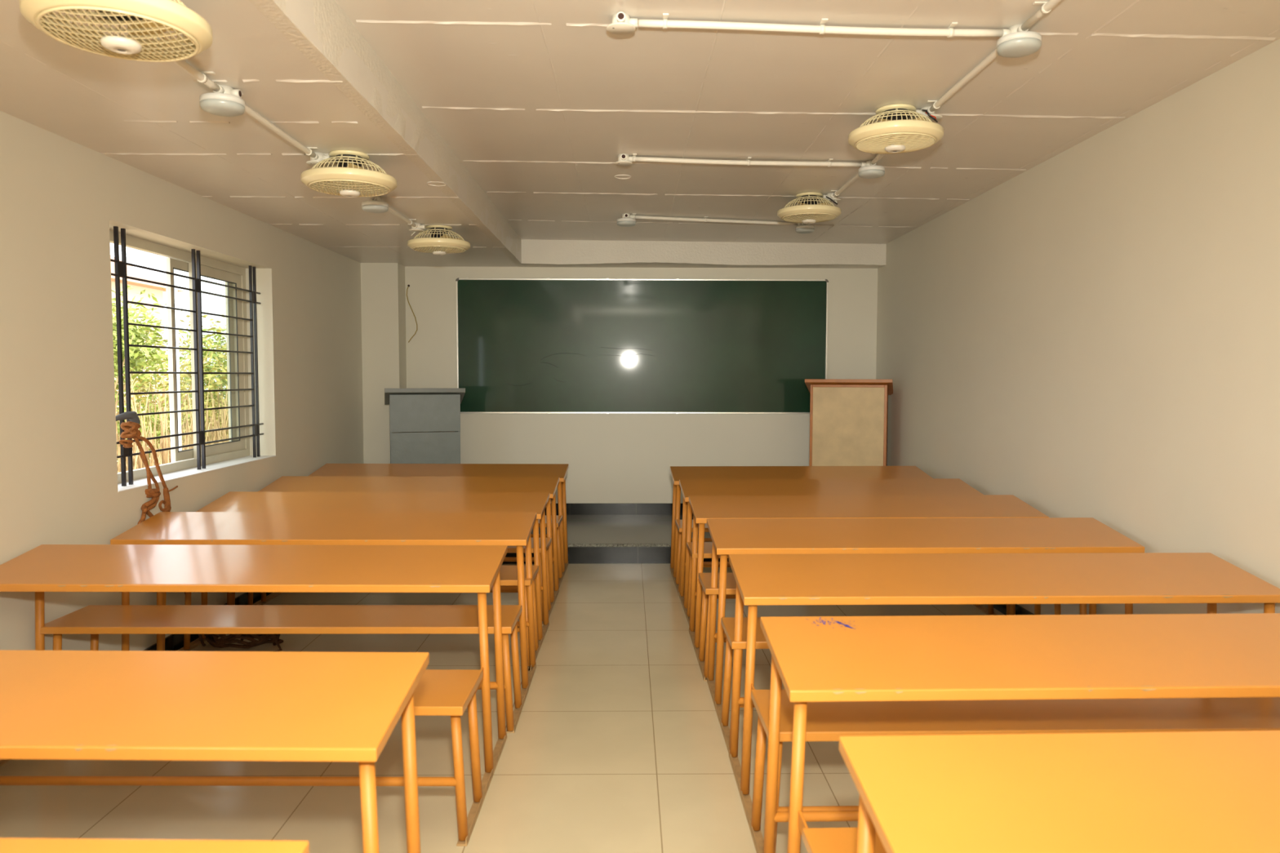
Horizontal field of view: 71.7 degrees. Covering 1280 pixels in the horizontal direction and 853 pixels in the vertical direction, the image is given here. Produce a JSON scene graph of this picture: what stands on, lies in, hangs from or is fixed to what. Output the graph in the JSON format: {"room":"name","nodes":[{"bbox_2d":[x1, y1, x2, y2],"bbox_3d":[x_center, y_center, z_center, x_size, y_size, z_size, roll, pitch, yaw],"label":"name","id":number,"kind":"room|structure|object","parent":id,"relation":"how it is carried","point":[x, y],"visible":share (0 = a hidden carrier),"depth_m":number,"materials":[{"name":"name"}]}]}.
{"room":"classroom","nodes":[
{"label":"classroom","id":0,"kind":"room"},
{"bbox_2d":[0,110,364,650],"bbox_3d":[-2.468,-0.230,2.710,0.180,3.000,10.705,0,3,-1],"label":"wall","id":1,"kind":"structure","parent":0,"point":[61,198],"depth_m":3.91,"materials":[{"name":"paint"}]},
{"bbox_2d":[109,230,276,492],"bbox_3d":[-2.522,-0.368,4.940,0.234,1.239,1.825,0,3,-1],"label":"window","id":2,"kind":"structure","parent":1,"relation":"in","point":[233,452],"depth_m":5.29,"materials":[{"name":"plastic"}]},
{"bbox_2d":[110,226,263,486],"bbox_3d":[-2.489,-0.371,4.940,0.015,1.234,1.821,0,3,-1],"label":"window grille","id":3,"kind":"object","parent":2,"relation":"attached to","point":[120,267],"visible":0.92,"depth_m":4.94,"materials":[{"name":"black metal"}]},
{"bbox_2d":[115,411,205,646],"bbox_3d":[-2.405,0.545,4.374,0.139,1.246,0.528,1,3,14],"label":"rope","id":4,"kind":"object","parent":3,"relation":"hanging from","point":[131,428],"visible":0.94,"depth_m":4.30,"materials":[{"name":"brown fabric"}]},
{"bbox_2d":[143,592,271,651],"bbox_3d":[-2.364,1.259,2.071,0.012,0.100,9.257,0,3,-1],"label":"baseboard","id":5,"kind":"structure","parent":1,"relation":"attached to","point":[173,642],"depth_m":4.62,"materials":[{"name":"black tile"}]},
{"bbox_2d":[0,563,1004,852],"bbox_3d":[-0.072,1.330,2.833,4.978,0.120,11.065,0,3,-1],"label":"floor","id":6,"kind":"structure","parent":0,"point":[617,744],"depth_m":3.22,"materials":[{"name":"tile"}]},
{"bbox_2d":[0,838,309,852],"bbox_3d":[-1.406,1.000,0.864,1.845,0.759,0.900,0,3,1],"label":"school desk","id":7,"kind":"object","parent":6,"relation":"on","point":[6,845],"visible":1,"depth_m":1.27,"materials":[{"name":"orange wood"}]},
{"bbox_2d":[0,649,429,852],"bbox_3d":[-1.440,0.950,1.732,1.845,0.759,0.900,0,3,1],"label":"school desk","id":8,"kind":"object","parent":6,"relation":"on","point":[131,705],"visible":1,"depth_m":1.91,"materials":[{"name":"orange paint"}]},
{"bbox_2d":[204,634,283,651],"bbox_3d":[-2.060,1.071,4.676,0.483,0.168,0.246,1,3,10],"label":"rope","id":9,"kind":"object","parent":6,"relation":"on","point":[223,642],"visible":0.41,"depth_m":4.59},
{"bbox_2d":[0,544,507,846],"bbox_3d":[-1.447,0.873,3.075,1.845,0.759,0.900,0,3,0],"label":"school desk","id":10,"kind":"object","parent":6,"relation":"on","point":[220,568],"visible":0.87,"depth_m":3.16,"materials":[{"name":"orange paint"}]},
{"bbox_2d":[40,511,536,733],"bbox_3d":[-1.428,0.825,3.910,1.845,0.759,0.920,0,3,0],"label":"school desk","id":11,"kind":"object","parent":6,"relation":"on","point":[224,528],"visible":0.8,"depth_m":3.93,"materials":[{"name":"orange paint"}]},
{"bbox_2d":[163,491,549,671],"bbox_3d":[-1.444,0.780,4.684,1.845,0.759,0.860,0,3,0],"label":"school desk","id":12,"kind":"object","parent":6,"relation":"on","point":[232,501],"visible":0.48,"depth_m":4.84,"materials":[{"name":"orange paint"}]},
{"bbox_2d":[232,475,559,625],"bbox_3d":[-1.459,0.735,5.471,1.845,0.759,0.870,0,3,0],"label":"school desk","id":13,"kind":"object","parent":6,"relation":"on","point":[284,483],"visible":0.49,"depth_m":5.65,"materials":[{"name":"orange paint"}]},
{"bbox_2d":[308,463,568,587],"bbox_3d":[-1.466,0.687,6.320,1.845,0.759,0.870,0,3,0],"label":"school desk","id":14,"kind":"object","parent":6,"relation":"on","point":[560,470],"visible":0.36,"depth_m":6.52,"materials":[{"name":"orange paint"}]},
{"bbox_2d":[670,466,932,595],"bbox_3d":[1.159,0.699,6.183,1.845,0.759,0.880,0,3,-2],"label":"school desk","id":15,"kind":"object","parent":6,"relation":"on","point":[677,473],"visible":0.39,"depth_m":6.39,"materials":[{"name":"orange paint"}]},
{"bbox_2d":[679,478,1009,631],"bbox_3d":[1.192,0.746,5.365,1.845,0.759,0.870,0,3,-2],"label":"school desk","id":16,"kind":"object","parent":6,"relation":"on","point":[917,486],"visible":0.49,"depth_m":5.54,"materials":[{"name":"orange paint"}]},
{"bbox_2d":[688,494,1086,681],"bbox_3d":[1.209,0.792,4.563,1.845,0.759,0.900,0,3,-2],"label":"school desk","id":17,"kind":"object","parent":6,"relation":"on","point":[947,506],"visible":0.48,"depth_m":4.72,"materials":[{"name":"orange paint"}]},
{"bbox_2d":[706,517,1144,753],"bbox_3d":[1.248,0.839,3.754,1.845,0.759,0.920,0,3,-2],"label":"school desk","id":18,"kind":"object","parent":6,"relation":"on","point":[988,535],"visible":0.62,"depth_m":3.90,"materials":[{"name":"orange paint"}]},
{"bbox_2d":[728,552,1279,852],"bbox_3d":[1.266,0.886,2.923,1.845,0.759,0.920,0,3,-1],"label":"school desk","id":19,"kind":"object","parent":6,"relation":"on","point":[1108,578],"visible":0.65,"depth_m":2.96,"materials":[{"name":"orange paint"}]},
{"bbox_2d":[760,613,1279,852],"bbox_3d":[1.271,0.935,2.072,1.845,0.759,0.900,0,3,-2],"label":"school desk","id":20,"kind":"object","parent":6,"relation":"on","point":[914,658],"visible":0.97,"depth_m":2.23,"materials":[{"name":"orange paint"}]},
{"bbox_2d":[839,730,1279,852],"bbox_3d":[1.309,0.982,1.260,1.845,0.759,0.900,0,3,-2],"label":"school desk","id":21,"kind":"object","parent":6,"relation":"on","point":[1183,792],"visible":1,"depth_m":1.49,"materials":[{"name":"orange paint"}]},
{"bbox_2d":[0,0,1279,266],"bbox_3d":[-0.067,-1.329,2.680,4.978,0.393,11.065,0,3,-1],"label":"ceiling","id":22,"kind":"structure","parent":0,"point":[538,101],"depth_m":3.63,"materials":[{"name":"paint"}]},
{"bbox_2d":[19,0,213,62],"bbox_3d":[-1.280,-1.019,2.180,0.409,0.184,0.409,0,3,-1],"label":"ceiling fan","id":23,"kind":"object","parent":22,"relation":"attached to","point":[148,19],"visible":1,"depth_m":2.14,"materials":[{"name":"beige plastic"}]},
{"bbox_2d":[39,8,195,61],"bbox_3d":[-1.280,-0.961,2.187,0.336,0.035,0.344,0,3,-8],"label":"grille","id":24,"kind":"object","parent":23,"relation":"attached to","point":[115,46],"depth_m":2.15,"materials":[{"name":"beige plastic"}]},
{"bbox_2d":[123,24,220,92],"bbox_3d":[-1.419,-1.119,2.611,0.080,0.034,0.740,0,3,-1],"label":"conduit","id":25,"kind":"object","parent":22,"relation":"attached to","point":[200,76],"visible":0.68,"depth_m":2.84,"materials":[{"name":"beige plastic"}]},
{"bbox_2d":[199,84,245,116],"bbox_3d":[-1.426,-1.116,3.025,0.142,0.089,0.142,0,3,-1],"label":"ceiling lamp","id":26,"kind":"object","parent":22,"relation":"attached to","point":[228,101],"visible":0.98,"depth_m":2.99,"materials":[{"name":"beige plastic"}]},
{"bbox_2d":[200,98,244,116],"bbox_3d":[-1.426,-1.085,3.026,0.141,0.028,0.141,0,3,-1],"label":"diffuser","id":27,"kind":"object","parent":26,"relation":"attached to","point":[220,107],"depth_m":2.99,"materials":[{"name":"grey plastic"}]},
{"bbox_2d":[241,93,318,157],"bbox_3d":[-1.430,-1.169,3.482,0.085,0.034,0.804,0,3,-1],"label":"conduit","id":28,"kind":"object","parent":22,"relation":"attached to","point":[248,110],"visible":0.68,"depth_m":3.50,"materials":[{"name":"beige plastic"}]},
{"bbox_2d":[306,151,330,166],"bbox_3d":[-1.434,-1.190,3.939,0.098,0.046,0.098,3,5,44],"label":"junction box","id":29,"kind":"object","parent":22,"relation":"attached to","point":[319,157],"visible":0.76,"depth_m":3.92,"materials":[{"name":"beige plastic"}]},
{"bbox_2d":[300,150,396,197],"bbox_3d":[-1.297,-1.121,3.955,0.409,0.184,0.409,0,3,-1],"label":"ceiling fan","id":30,"kind":"object","parent":22,"relation":"attached to","point":[348,170],"visible":1,"depth_m":3.86,"materials":[{"name":"beige plastic"}]},
{"bbox_2d":[310,180,387,195],"bbox_3d":[-1.298,-1.063,3.961,0.336,0.035,0.344,-1,3,-15],"label":"grille","id":31,"kind":"object","parent":30,"relation":"attached to","point":[355,188],"depth_m":3.91,"materials":[{"name":"beige plastic"}]},
{"bbox_2d":[325,162,375,199],"bbox_3d":[-1.444,-1.222,4.400,0.080,0.034,0.815,0,3,-1],"label":"conduit","id":32,"kind":"object","parent":22,"relation":"attached to","point":[329,166],"visible":0.05,"depth_m":4.76,"materials":[{"name":"beige plastic"}]},
{"bbox_2d":[361,195,388,213],"bbox_3d":[-1.452,-1.220,4.851,0.142,0.089,0.142,0,3,-1],"label":"ceiling lamp","id":33,"kind":"object","parent":22,"relation":"attached to","point":[375,206],"visible":0.93,"depth_m":4.81,"materials":[{"name":"beige plastic"}]},
{"bbox_2d":[361,204,388,213],"bbox_3d":[-1.452,-1.190,4.853,0.141,0.028,0.141,0,3,-1],"label":"diffuser","id":34,"kind":"object","parent":33,"relation":"attached to","point":[368,208],"depth_m":4.81,"materials":[{"name":"grey plastic"}]},
{"bbox_2d":[381,200,416,226],"bbox_3d":[-1.447,-1.274,5.306,0.080,0.034,0.780,0,3,-1],"label":"conduit","id":35,"kind":"object","parent":22,"relation":"attached to","point":[409,221],"visible":0.88,"depth_m":5.39,"materials":[{"name":"beige plastic"}]},
{"bbox_2d":[408,222,425,231],"bbox_3d":[-1.452,-1.294,5.750,0.097,0.046,0.098,3,5,44],"label":"junction box","id":36,"kind":"object","parent":22,"relation":"attached to","point":[419,228],"visible":0.94,"depth_m":5.74,"materials":[{"name":"beige plastic"}]},
{"bbox_2d":[407,224,470,255],"bbox_3d":[-1.333,-1.231,5.876,0.409,0.184,0.409,0,3,-1],"label":"ceiling fan","id":37,"kind":"object","parent":22,"relation":"attached to","point":[439,243],"visible":0.99,"depth_m":5.78,"materials":[{"name":"beige plastic"}]},
{"bbox_2d":[413,246,464,253],"bbox_3d":[-1.335,-1.173,5.883,0.336,0.035,0.344,-1,4,-24],"label":"grille","id":38,"kind":"object","parent":37,"relation":"attached to","point":[434,250],"depth_m":5.83,"materials":[{"name":"beige plastic"}]},
{"bbox_2d":[606,11,637,35],"bbox_3d":[-0.059,-1.335,2.926,0.103,0.046,0.096,0,3,-1],"label":"junction box","id":39,"kind":"object","parent":22,"relation":"attached to","point":[621,24],"visible":1,"depth_m":2.92,"materials":[{"name":"beige plastic"}]},
{"bbox_2d":[614,153,633,165],"bbox_3d":[-0.088,-1.439,4.774,0.097,0.046,0.098,3,5,44],"label":"junction box","id":40,"kind":"object","parent":22,"relation":"attached to","point":[624,159],"visible":1,"depth_m":4.75,"materials":[{"name":"beige plastic"}]},
{"bbox_2d":[616,213,635,226],"bbox_3d":[-0.100,-1.514,6.491,0.142,0.089,0.142,0,3,-1],"label":"ceiling lamp","id":41,"kind":"object","parent":22,"relation":"attached to","point":[627,220],"visible":1,"depth_m":6.45,"materials":[{"name":"beige plastic"}]},
{"bbox_2d":[616,220,635,226],"bbox_3d":[-0.100,-1.484,6.493,0.141,0.028,0.141,0,3,-1],"label":"diffuser","id":42,"kind":"object","parent":41,"relation":"attached to","point":[620,223],"depth_m":6.45,"materials":[{"name":"grey plastic"}]},
{"bbox_2d":[632,213,797,225],"bbox_3d":[0.568,-1.543,6.611,1.280,0.041,0.078,0,3,-10],"label":"conduit","id":43,"kind":"object","parent":22,"relation":"attached to","point":[704,219],"visible":0.99,"depth_m":6.60,"materials":[{"name":"beige plastic"}]},
{"bbox_2d":[632,153,862,166],"bbox_3d":[0.586,-1.442,4.818,1.258,0.042,0.087,0,3,-4],"label":"conduit","id":44,"kind":"object","parent":22,"relation":"attached to","point":[828,163],"visible":1,"depth_m":4.81,"materials":[{"name":"beige plastic"}]},
{"bbox_2d":[795,222,814,233],"bbox_3d":[1.253,-1.513,6.715,0.142,0.089,0.142,0,3,-1],"label":"ceiling lamp","id":45,"kind":"object","parent":22,"relation":"attached to","point":[802,228],"visible":0.87,"depth_m":6.67,"materials":[{"name":"beige plastic"}]},
{"bbox_2d":[795,227,814,233],"bbox_3d":[1.253,-1.483,6.717,0.141,0.028,0.141,0,3,-1],"label":"diffuser","id":46,"kind":"object","parent":45,"relation":"attached to","point":[800,230],"depth_m":6.67,"materials":[{"name":"grey plastic"}]},
{"bbox_2d":[777,191,841,223],"bbox_3d":[1.100,-1.415,5.759,0.409,0.184,0.409,0,3,-1],"label":"ceiling fan","id":47,"kind":"object","parent":22,"relation":"attached to","point":[823,211],"visible":1,"depth_m":5.67,"materials":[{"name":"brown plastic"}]},
{"bbox_2d":[783,213,835,222],"bbox_3d":[1.098,-1.357,5.766,0.336,0.035,0.344,-2,4,-29],"label":"grille","id":48,"kind":"object","parent":47,"relation":"attached to","point":[811,218],"depth_m":5.72,"materials":[{"name":"beige plastic"}]},
{"bbox_2d":[638,13,1003,37],"bbox_3d":[0.612,-1.340,2.975,1.237,0.039,0.079,0,3,-4],"label":"conduit","id":49,"kind":"object","parent":22,"relation":"attached to","point":[821,28],"visible":1,"depth_m":2.97,"materials":[{"name":"beige plastic"}]},
{"bbox_2d":[822,192,840,202],"bbox_3d":[1.243,-1.481,5.723,0.111,0.046,0.098,3,5,44],"label":"junction box","id":50,"kind":"object","parent":22,"relation":"attached to","point":[829,195],"visible":0.8,"depth_m":5.70,"materials":[{"name":"beige plastic"}]},
{"bbox_2d":[830,173,859,196],"bbox_3d":[1.254,-1.463,5.295,0.080,0.034,0.756,0,3,-1],"label":"conduit","id":51,"kind":"object","parent":22,"relation":"attached to","point":[856,176],"visible":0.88,"depth_m":5.38,"materials":[{"name":"beige plastic"}]},
{"bbox_2d":[857,160,884,178],"bbox_3d":[1.269,-1.412,4.853,0.142,0.089,0.142,0,3,-1],"label":"ceiling lamp","id":52,"kind":"object","parent":22,"relation":"attached to","point":[867,171],"visible":0.94,"depth_m":4.81,"materials":[{"name":"beige plastic"}]},
{"bbox_2d":[857,168,884,178],"bbox_3d":[1.269,-1.381,4.855,0.141,0.028,0.141,0,3,-1],"label":"diffuser","id":53,"kind":"object","parent":52,"relation":"attached to","point":[863,173],"depth_m":4.81,"materials":[{"name":"grey plastic"}]},
{"bbox_2d":[871,153,884,164],"bbox_3d":[1.270,-1.413,4.389,0.080,0.034,0.840,0,3,-1],"label":"conduit","id":54,"kind":"object","parent":22,"relation":"attached to","point":[878,157],"visible":0.31,"depth_m":4.69,"materials":[{"name":"beige plastic"}]},
{"bbox_2d":[848,103,943,154],"bbox_3d":[1.135,-1.315,3.932,0.409,0.184,0.409,0,3,-1],"label":"ceiling fan","id":55,"kind":"object","parent":22,"relation":"attached to","point":[895,132],"visible":1,"depth_m":3.84,"materials":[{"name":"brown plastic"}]},
{"bbox_2d":[857,133,934,153],"bbox_3d":[1.131,-1.256,3.935,0.344,0.035,0.336,0,3,-7],"label":"grille","id":56,"kind":"object","parent":55,"relation":"attached to","point":[887,143],"depth_m":3.89,"materials":[{"name":"beige plastic"}]},
{"bbox_2d":[914,106,942,120],"bbox_3d":[1.277,-1.382,3.910,0.113,0.046,0.099,3,5,44],"label":"junction box","id":57,"kind":"object","parent":22,"relation":"attached to","point":[938,117],"visible":0.42,"depth_m":3.89,"materials":[{"name":"beige plastic"}]},
{"bbox_2d":[926,48,998,111],"bbox_3d":[1.278,-1.363,3.459,0.080,0.036,0.803,0,3,-1],"label":"conduit","id":58,"kind":"object","parent":22,"relation":"attached to","point":[993,55],"visible":0.67,"depth_m":3.47,"materials":[{"name":"beige plastic"}]},
{"bbox_2d":[995,24,1041,57],"bbox_3d":[1.284,-1.310,3.001,0.142,0.089,0.142,0,3,-1],"label":"ceiling lamp","id":59,"kind":"object","parent":22,"relation":"attached to","point":[1015,42],"visible":0.96,"depth_m":2.96,"materials":[{"name":"beige plastic"}]},
{"bbox_2d":[996,37,1041,57],"bbox_3d":[1.284,-1.280,3.003,0.141,0.028,0.141,0,3,-1],"label":"diffuser","id":60,"kind":"object","parent":59,"relation":"attached to","point":[1010,47],"depth_m":2.97,"materials":[{"name":"grey plastic"}]},
{"bbox_2d":[1020,0,1061,31],"bbox_3d":[1.310,-1.277,1.903,0.080,0.037,2.110,0,3,-1],"label":"conduit","id":61,"kind":"object","parent":22,"relation":"attached to","point":[1046,6],"visible":1,"depth_m":2.81,"materials":[{"name":"beige plastic"}]},
{"bbox_2d":[404,266,877,503],"bbox_3d":[-0.145,-0.539,8.176,4.978,3.000,0.180,0,3,-1],"label":"wall","id":62,"kind":"structure","parent":0,"point":[611,458],"depth_m":8.11,"materials":[{"name":"paint"}]},
{"bbox_2d":[360,262,407,463],"bbox_3d":[-2.288,-0.312,7.944,0.325,2.264,0.251,0,3,-1],"label":"pillar","id":63,"kind":"structure","parent":62,"relation":"attached to","point":[383,294],"depth_m":7.80,"materials":[{"name":"paint"}]},
{"bbox_2d":[248,0,524,266],"bbox_3d":[-0.998,-1.277,2.670,0.065,0.280,10.705,0,3,-1],"label":"beam","id":64,"kind":"structure","parent":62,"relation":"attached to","point":[335,31],"depth_m":3.46,"materials":[{"name":"paint"}]},
{"bbox_2d":[406,284,417,342],"bbox_3d":[-2.068,-1.023,8.029,0.098,0.524,0.014,0,3,-1],"label":"loose wire","id":65,"kind":"object","parent":62,"relation":"hanging from","point":[408,286],"visible":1,"depth_m":8.02,"materials":[{"name":"brown"}]},
{"bbox_2d":[502,546,728,564],"bbox_3d":[-0.136,0.940,7.456,4.618,0.129,1.428,0,3,-1],"label":"step","id":66,"kind":"structure","parent":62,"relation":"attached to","point":[576,555],"depth_m":6.74,"materials":[{"name":"black tile"}]},
{"bbox_2d":[544,503,693,515],"bbox_3d":[0.017,0.761,8.157,4.293,0.105,0.012,0,3,-1],"label":"baseboard","id":67,"kind":"structure","parent":62,"relation":"attached to","point":[571,508],"depth_m":8.15,"materials":[{"name":"black tile"}]},
{"bbox_2d":[530,515,711,546],"bbox_3d":[-0.136,0.865,7.446,4.618,0.022,1.440,0,3,-1],"label":"platform","id":68,"kind":"object","parent":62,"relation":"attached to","point":[581,529],"depth_m":7.34,"materials":[{"name":"stone"}]},
{"bbox_2d":[384,387,465,463],"bbox_3d":[-1.828,0.258,7.528,0.646,1.174,0.468,-1,3,-16],"label":"lectern","id":69,"kind":"object","parent":68,"relation":"on","point":[434,411],"visible":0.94,"depth_m":7.35,"materials":[{"name":"metal"}]},
{"bbox_2d":[567,543,671,546],"bbox_3d":[-0.128,0.905,6.734,4.594,0.023,0.030,0,3,-1],"label":"trim","id":70,"kind":"structure","parent":68,"relation":"attached to","point":[568,544],"depth_m":6.73,"materials":[{"name":"stone"}]},
{"bbox_2d":[804,378,893,466],"bbox_3d":[1.786,0.222,7.574,0.708,1.254,0.468,1,3,17],"label":"wooden lectern","id":71,"kind":"object","parent":68,"relation":"on","point":[849,418],"visible":0.69,"depth_m":7.40,"materials":[{"name":"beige wood"}]},
{"bbox_2d":[455,277,828,413],"bbox_3d":[0.023,-0.729,8.060,3.376,1.230,0.035,0,3,-1],"label":"chalkboard","id":72,"kind":"object","parent":62,"relation":"attached to","point":[548,345],"visible":0.88,"depth_m":8.06,"materials":[{"name":"green metal"}]},
{"bbox_2d":[521,239,886,268],"bbox_3d":[0.563,-1.602,7.909,3.212,0.346,0.251,0,3,-1],"label":"ceiling beam","id":73,"kind":"structure","parent":62,"relation":"attached to","point":[535,252],"depth_m":7.79,"materials":[{"name":"paint"}]},
{"bbox_2d":[875,38,1279,614],"bbox_3d":[2.330,-0.225,2.777,0.180,3.000,10.705,0,3,-1],"label":"wall","id":74,"kind":"structure","parent":0,"point":[1094,332],"depth_m":4.06,"materials":[{"name":"paint"}]},
{"bbox_2d":[993,604,1034,615],"bbox_3d":[2.241,1.264,2.136,0.012,0.100,9.257,0,3,-1],"label":"baseboard","id":75,"kind":"structure","parent":74,"relation":"attached to","point":[1020,611],"depth_m":5.16,"materials":[{"name":"black tile"}]},
{"label":"outside","id":76,"kind":"structure","parent":0,"visible":0},
{"bbox_3d":[-31.653,0.320,27.126,57.460,0.100,85.000,0,3,-1],"label":"ground","id":77,"kind":"structure","parent":76,"visible":0},
{"bbox_2d":[115,391,140,472],"bbox_3d":[-6.621,0.329,10.248,1.471,1.911,1.575,0,3,-1],"label":"dry bush","id":78,"kind":"object","parent":77,"relation":"on","point":[118,449],"visible":0.02,"depth_m":10.50,"materials":[{"name":"beige plant"}]},
{"bbox_2d":[110,254,183,421],"bbox_3d":[-19.358,-2.427,25.637,9.000,5.600,6.800,0,3,-1],"label":"house","id":79,"kind":"structure","parent":77,"relation":"on","point":[131,271],"depth_m":27.27,"materials":[{"name":"beige"}]},
{"bbox_2d":[111,285,192,465],"bbox_3d":[-8.796,-0.601,14.069,2.354,3.340,2.334,0,3,-1],"label":"trees","id":80,"kind":"object","parent":77,"relation":"on","point":[135,336],"visible":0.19,"depth_m":14.25,"materials":[{"name":"green plant"}]},
{"bbox_2d":[115,373,209,471],"bbox_3d":[-6.640,0.200,12.009,1.327,1.969,1.617,0,3,-1],"label":"dry bush","id":81,"kind":"object","parent":77,"relation":"on","point":[164,456],"visible":0.15,"depth_m":11.83,"materials":[{"name":"beige plant"}]},
{"bbox_2d":[112,307,228,465],"bbox_3d":[-8.930,-0.622,16.472,2.326,3.151,2.334,0,3,-1],"label":"bush","id":82,"kind":"object","parent":77,"relation":"on","point":[166,383],"visible":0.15,"depth_m":16.61,"materials":[{"name":"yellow plant"}]},
{"bbox_2d":[165,257,182,462],"bbox_3d":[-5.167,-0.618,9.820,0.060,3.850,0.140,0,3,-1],"label":"window frame","id":83,"kind":"structure","parent":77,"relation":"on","point":[175,270],"depth_m":9.83,"materials":[{"name":"white metal"}]},
{"bbox_2d":[149,325,228,437],"bbox_3d":[-8.857,-0.679,18.869,2.341,2.945,2.349,0,3,-1],"label":"bush","id":84,"kind":"object","parent":77,"relation":"on","point":[219,343],"visible":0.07,"depth_m":18.46,"materials":[{"name":"green plant"}]},
{"bbox_2d":[158,377,229,458],"bbox_3d":[-6.716,0.141,13.864,1.451,1.873,1.537,0,3,-1],"label":"dry bush","id":85,"kind":"object","parent":77,"relation":"on","point":[215,435],"visible":0.14,"depth_m":13.69,"materials":[{"name":"beige plant"}]},
{"bbox_2d":[179,351,227,406],"bbox_3d":[-9.502,-0.583,21.473,2.424,2.493,2.433,0,3,-1],"label":"bush","id":86,"kind":"object","parent":77,"relation":"on","point":[182,352],"visible":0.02,"depth_m":20.84,"materials":[{"name":"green plant"}]},
{"bbox_2d":[211,386,228,439],"bbox_3d":[-6.789,0.026,15.649,1.393,1.897,1.590,0,3,-1],"label":"dry bush","id":87,"kind":"object","parent":77,"relation":"on","point":[218,386],"visible":0.02,"depth_m":15.27,"materials":[{"name":"beige plant"}]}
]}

